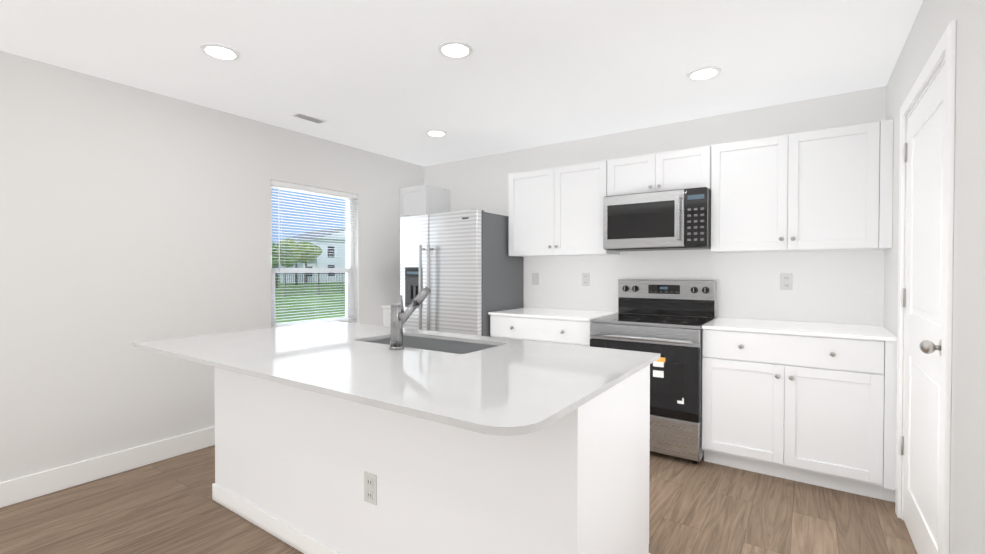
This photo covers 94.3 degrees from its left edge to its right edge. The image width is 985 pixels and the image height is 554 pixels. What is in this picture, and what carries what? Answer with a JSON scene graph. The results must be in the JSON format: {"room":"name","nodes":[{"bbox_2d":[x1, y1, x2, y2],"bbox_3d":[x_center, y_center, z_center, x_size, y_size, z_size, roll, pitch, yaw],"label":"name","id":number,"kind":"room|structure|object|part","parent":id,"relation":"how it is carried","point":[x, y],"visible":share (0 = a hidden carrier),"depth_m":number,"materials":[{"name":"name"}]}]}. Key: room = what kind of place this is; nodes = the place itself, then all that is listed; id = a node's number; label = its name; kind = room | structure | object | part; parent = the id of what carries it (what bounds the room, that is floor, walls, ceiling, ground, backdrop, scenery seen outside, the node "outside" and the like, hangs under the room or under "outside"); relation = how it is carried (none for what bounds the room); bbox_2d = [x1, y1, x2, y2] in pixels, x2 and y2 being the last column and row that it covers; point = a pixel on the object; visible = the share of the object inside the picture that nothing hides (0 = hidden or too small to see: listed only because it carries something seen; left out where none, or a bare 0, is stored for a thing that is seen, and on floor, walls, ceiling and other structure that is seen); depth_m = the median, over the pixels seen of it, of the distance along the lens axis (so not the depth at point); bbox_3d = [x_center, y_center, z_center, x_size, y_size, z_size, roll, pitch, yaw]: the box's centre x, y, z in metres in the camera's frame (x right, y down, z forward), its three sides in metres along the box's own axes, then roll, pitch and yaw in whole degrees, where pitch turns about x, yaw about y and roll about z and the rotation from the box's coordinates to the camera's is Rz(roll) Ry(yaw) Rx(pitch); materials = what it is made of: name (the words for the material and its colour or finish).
{"room":"kitchen","nodes":[
{"label":"kitchen","id":0,"kind":"room"},
{"bbox_2d":[0,50,423,481],"bbox_3d":[-2.654,0.012,2.536,0.150,2.440,6.450,1,1,34],"label":"wall","id":1,"kind":"structure","parent":0,"point":[129,215],"depth_m":2.91,"materials":[{"name":"white paint"}]},
{"bbox_2d":[0,426,214,507],"bbox_3d":[-2.761,1.168,2.249,0.013,0.135,5.829,1,1,34],"label":"baseboard","id":2,"kind":"structure","parent":1,"relation":"attached to","point":[24,488],"depth_m":2.78,"materials":[{"name":"white wood"}]},
{"bbox_2d":[271,186,358,327],"bbox_3d":[-1.580,-0.159,4.065,0.150,1.258,0.868,1,1,34],"label":"window","id":3,"kind":"structure","parent":1,"relation":"in","point":[274,271],"depth_m":4.24,"materials":[{"name":"white plastic"}]},
{"bbox_2d":[271,180,356,326],"bbox_3d":[-1.557,-0.178,4.049,0.058,1.216,0.858,1,1,34],"label":"window blinds","id":4,"kind":"object","parent":3,"relation":"attached to","point":[311,190],"visible":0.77,"depth_m":4.00,"materials":[{"name":"white plastic"}]},
{"bbox_2d":[400,185,449,216],"bbox_3d":[-0.728,-0.569,4.867,0.378,0.740,0.410,1,1,34],"label":"upper cabinet","id":5,"kind":"object","parent":1,"relation":"attached to","point":[422,199],"visible":0.33,"depth_m":4.74,"materials":[{"name":"white wood"}]},
{"bbox_2d":[0,445,916,553],"bbox_3d":[-0.959,1.297,1.391,4.260,0.100,6.750,1,1,34],"label":"floor","id":6,"kind":"structure","parent":0,"point":[171,506],"depth_m":2.35,"materials":[{"name":"brown wood"}]},
{"bbox_2d":[383,308,389,326],"bbox_3d":[-0.796,0.755,4.786,0.378,0.894,0.650,1,1,34],"label":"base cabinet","id":7,"kind":"object","parent":6,"relation":"on","point":[386,316],"visible":0.06,"depth_m":4.62,"materials":[{"name":"white wood"}]},
{"bbox_2d":[212,365,650,553],"bbox_3d":[-0.439,0.789,2.217,2.179,0.894,0.756,1,1,34],"label":"kitchen island","id":8,"kind":"object","parent":6,"relation":"on","point":[305,471],"visible":0.83,"depth_m":1.71,"materials":[{"name":"white"}]},
{"bbox_2d":[131,321,660,435],"bbox_3d":[-0.529,0.334,2.094,2.220,0.020,1.163,1,1,34],"label":"island countertop","id":9,"kind":"structure","parent":8,"relation":"on","point":[506,387],"depth_m":1.65,"materials":[{"name":"white stone"}]},
{"bbox_2d":[389,287,430,349],"bbox_3d":[-0.369,0.186,2.128,0.101,0.275,0.253,1,1,34],"label":"faucet","id":10,"kind":"object","parent":9,"relation":"on","point":[399,316],"visible":1,"depth_m":2.04,"materials":[{"name":"silver metal"}]},
{"bbox_2d":[365,336,495,353],"bbox_3d":[-0.318,0.448,2.280,0.764,0.213,0.414,1,1,34],"label":"sink","id":11,"kind":"object","parent":9,"relation":"in","point":[449,346],"visible":0.02,"depth_m":2.49,"materials":[{"name":"silver metal"}]},
{"bbox_2d":[400,209,522,336],"bbox_3d":[-0.307,0.317,4.328,0.910,1.783,0.823,1,1,34],"label":"refrigerator","id":12,"kind":"object","parent":6,"relation":"on","point":[465,268],"visible":0.58,"depth_m":4.00,"materials":[{"name":"grey metal"}]},
{"bbox_2d":[490,315,591,345],"bbox_3d":[0.522,0.767,3.883,0.917,0.894,0.650,1,1,34],"label":"base cabinet","id":13,"kind":"object","parent":6,"relation":"on","point":[570,332],"visible":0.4,"depth_m":3.62,"materials":[{"name":"white wood"}]},
{"bbox_2d":[488,307,617,320],"bbox_3d":[0.523,0.310,3.883,0.920,0.020,0.638,1,1,34],"label":"countertop","id":14,"kind":"structure","parent":13,"relation":"on","point":[578,315],"depth_m":3.77,"materials":[{"name":"white stone"}]},
{"bbox_2d":[590,279,715,463],"bbox_3d":[1.178,0.623,3.364,0.745,1.195,0.725,1,1,34],"label":"range","id":15,"kind":"object","parent":6,"relation":"on","point":[674,338],"visible":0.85,"depth_m":3.07,"materials":[{"name":"silver metal"}]},
{"bbox_2d":[702,329,896,501],"bbox_3d":[1.915,0.780,2.928,0.960,0.894,0.650,1,1,34],"label":"base cabinet","id":16,"kind":"object","parent":6,"relation":"on","point":[805,409],"depth_m":2.66,"materials":[{"name":"white wood"}]},
{"bbox_2d":[702,317,896,341],"bbox_3d":[1.919,0.323,2.927,0.958,0.020,0.638,1,1,34],"label":"countertop","id":17,"kind":"structure","parent":16,"relation":"on","point":[867,332],"depth_m":2.79,"materials":[{"name":"white stone"}]},
{"bbox_3d":[2.297,0.783,2.686,0.057,0.894,0.618,1,1,34],"label":"base cabinet filler","id":18,"kind":"part","parent":16,"relation":"part of","materials":[{"name":"white wood"}]},
{"bbox_2d":[0,0,922,165],"bbox_3d":[-0.959,-1.242,1.357,4.260,0.100,6.750,1,1,34],"label":"ceiling","id":19,"kind":"structure","parent":0,"point":[384,77],"depth_m":2.53,"materials":[{"name":"white paint"}]},
{"bbox_2d":[200,43,239,60],"bbox_3d":[-1.452,-1.201,2.442,0.184,0.012,0.184,1,1,34],"label":"recessed light","id":20,"kind":"object","parent":19,"relation":"in","point":[220,51],"visible":1,"depth_m":2.42,"materials":[{"name":"white plastic"}]},
{"bbox_2d":[290,112,326,123],"bbox_3d":[-1.406,-1.215,3.501,0.100,0.011,0.250,1,1,34],"label":"ceiling vent","id":21,"kind":"object","parent":19,"relation":"in","point":[308,117],"visible":0.96,"depth_m":3.48,"materials":[{"name":"white metal"}]},
{"bbox_2d":[425,129,446,136],"bbox_3d":[-0.477,-1.220,3.882,0.184,0.012,0.184,1,1,34],"label":"recessed light","id":22,"kind":"object","parent":19,"relation":"in","point":[436,133],"visible":0.96,"depth_m":3.87,"materials":[{"name":"white plastic"}]},
{"bbox_2d":[438,40,472,58],"bbox_3d":[-0.196,-1.200,2.417,0.184,0.012,0.184,1,1,34],"label":"recessed light","id":23,"kind":"object","parent":19,"relation":"in","point":[454,49],"visible":0.96,"depth_m":2.40,"materials":[{"name":"white plastic"}]},
{"bbox_2d":[687,66,720,80],"bbox_3d":[1.253,-1.204,2.709,0.184,0.012,0.184,1,1,34],"label":"recessed light","id":24,"kind":"object","parent":19,"relation":"in","point":[703,73],"visible":0.98,"depth_m":2.69,"materials":[{"name":"white plastic"}]},
{"bbox_2d":[424,86,885,325],"bbox_3d":[0.907,-0.009,4.096,4.260,2.440,0.150,1,1,34],"label":"wall","id":25,"kind":"structure","parent":0,"point":[841,287],"depth_m":3.46,"materials":[{"name":"white paint"}]},
{"bbox_2d":[532,273,538,284],"bbox_3d":[0.407,0.018,4.340,0.070,0.115,0.008,1,1,34],"label":"light switch","id":26,"kind":"object","parent":25,"relation":"attached to","point":[535,278],"visible":1,"depth_m":4.34,"materials":[{"name":"white plastic"}]},
{"bbox_2d":[509,160,619,256],"bbox_3d":[0.604,-0.557,3.985,0.917,0.740,0.360,1,1,34],"label":"upper cabinet","id":27,"kind":"object","parent":25,"relation":"attached to","point":[556,211],"visible":0.98,"depth_m":3.84,"materials":[{"name":"white wood"}]},
{"bbox_2d":[582,273,588,285],"bbox_3d":[0.826,0.022,4.053,0.070,0.115,0.009,1,1,34],"label":"electrical outlet","id":28,"kind":"object","parent":25,"relation":"attached to","point":[585,279],"visible":1,"depth_m":4.05,"materials":[{"name":"white plastic"}]},
{"bbox_2d":[607,146,710,195],"bbox_3d":[1.292,-0.771,3.511,0.743,0.300,0.360,1,1,34],"label":"upper cabinet","id":29,"kind":"object","parent":25,"relation":"attached to","point":[678,169],"visible":0.88,"depth_m":3.37,"materials":[{"name":"white wood"}]},
{"bbox_2d":[603,187,710,250],"bbox_3d":[1.263,-0.414,3.473,0.739,0.412,0.458,1,1,34],"label":"microwave","id":30,"kind":"object","parent":29,"relation":"attached to","point":[678,219],"visible":0.98,"depth_m":3.30,"materials":[{"name":"grey metal"}]},
{"bbox_2d":[780,273,791,289],"bbox_3d":[2.062,0.033,3.206,0.070,0.115,0.009,1,1,34],"label":"electrical outlet","id":31,"kind":"object","parent":25,"relation":"attached to","point":[785,281],"visible":1,"depth_m":3.21,"materials":[{"name":"white plastic"}]},
{"bbox_2d":[711,119,892,252],"bbox_3d":[1.997,-0.545,3.030,0.960,0.740,0.360,1,1,34],"label":"upper cabinet","id":32,"kind":"object","parent":25,"relation":"attached to","point":[817,190],"depth_m":2.88,"materials":[{"name":"white wood"}]},
{"bbox_3d":[2.379,-0.541,2.788,0.057,0.740,0.328,1,1,34],"label":"wall cabinet filler panel","id":33,"kind":"part","parent":32,"relation":"part of","materials":[{"name":"white wood"}]},
{"bbox_2d":[883,0,984,553],"bbox_3d":[0.736,0.043,0.212,0.150,2.440,6.450,1,1,34],"label":"wall","id":34,"kind":"structure","parent":0,"point":[934,18],"depth_m":1.44,"materials":[{"name":"white paint"}]},
{"bbox_2d":[901,64,944,553],"bbox_3d":[1.834,0.219,1.969,0.101,2.017,0.843,1,1,34],"label":"door","id":35,"kind":"structure","parent":34,"relation":"in","point":[922,292],"depth_m":1.95,"materials":[{"name":"white wood"}]},
{"bbox_2d":[895,20,955,553],"bbox_3d":[1.897,0.185,1.922,0.166,2.110,1.000,1,1,34],"label":"door frame","id":36,"kind":"structure","parent":34,"relation":"attached to","point":[945,47],"depth_m":1.59,"materials":[{"name":"white wood"}]},
{"label":"outside","id":37,"kind":"structure","parent":0,"visible":0},
{"bbox_2d":[275,276,344,323],"bbox_3d":[-36.817,0.706,73.698,136.050,0.250,200.000,1,1,34],"label":"ground","id":38,"kind":"structure","parent":37,"point":[298,290],"depth_m":23.36,"materials":[{"name":"green plant"}]},
{"bbox_2d":[272,242,295,287],"bbox_3d":[-20.395,-1.207,43.116,3.306,4.492,3.399,1,1,34],"label":"tree","id":39,"kind":"object","parent":38,"relation":"on","point":[284,253],"depth_m":42.52,"materials":[{"name":"green plant"}]},
{"bbox_2d":[277,239,315,284],"bbox_3d":[-21.468,-1.624,49.995,3.040,5.142,3.823,1,1,34],"label":"tree","id":40,"kind":"object","parent":38,"relation":"on","point":[300,248],"depth_m":49.45,"materials":[{"name":"green plant"}]},
{"bbox_2d":[297,241,321,283],"bbox_3d":[-23.277,-1.777,57.112,3.765,5.257,3.891,1,1,34],"label":"tree","id":41,"kind":"object","parent":38,"relation":"on","point":[314,254],"depth_m":57.07,"materials":[{"name":"green plant"}]},
{"bbox_2d":[275,267,344,296],"bbox_3d":[-9.336,0.243,34.229,0.060,1.830,42.031,1,1,34],"label":"fence","id":42,"kind":"object","parent":38,"relation":"on","point":[316,292],"depth_m":30.43,"materials":[{"name":"black"}]},
{"bbox_2d":[279,228,345,282],"bbox_3d":[-25.169,-3.189,67.663,8.930,7.800,12.000,1,1,34],"label":"house","id":43,"kind":"structure","parent":38,"relation":"on","point":[323,262],"depth_m":64.09,"materials":[{"name":"white"}]}
]}

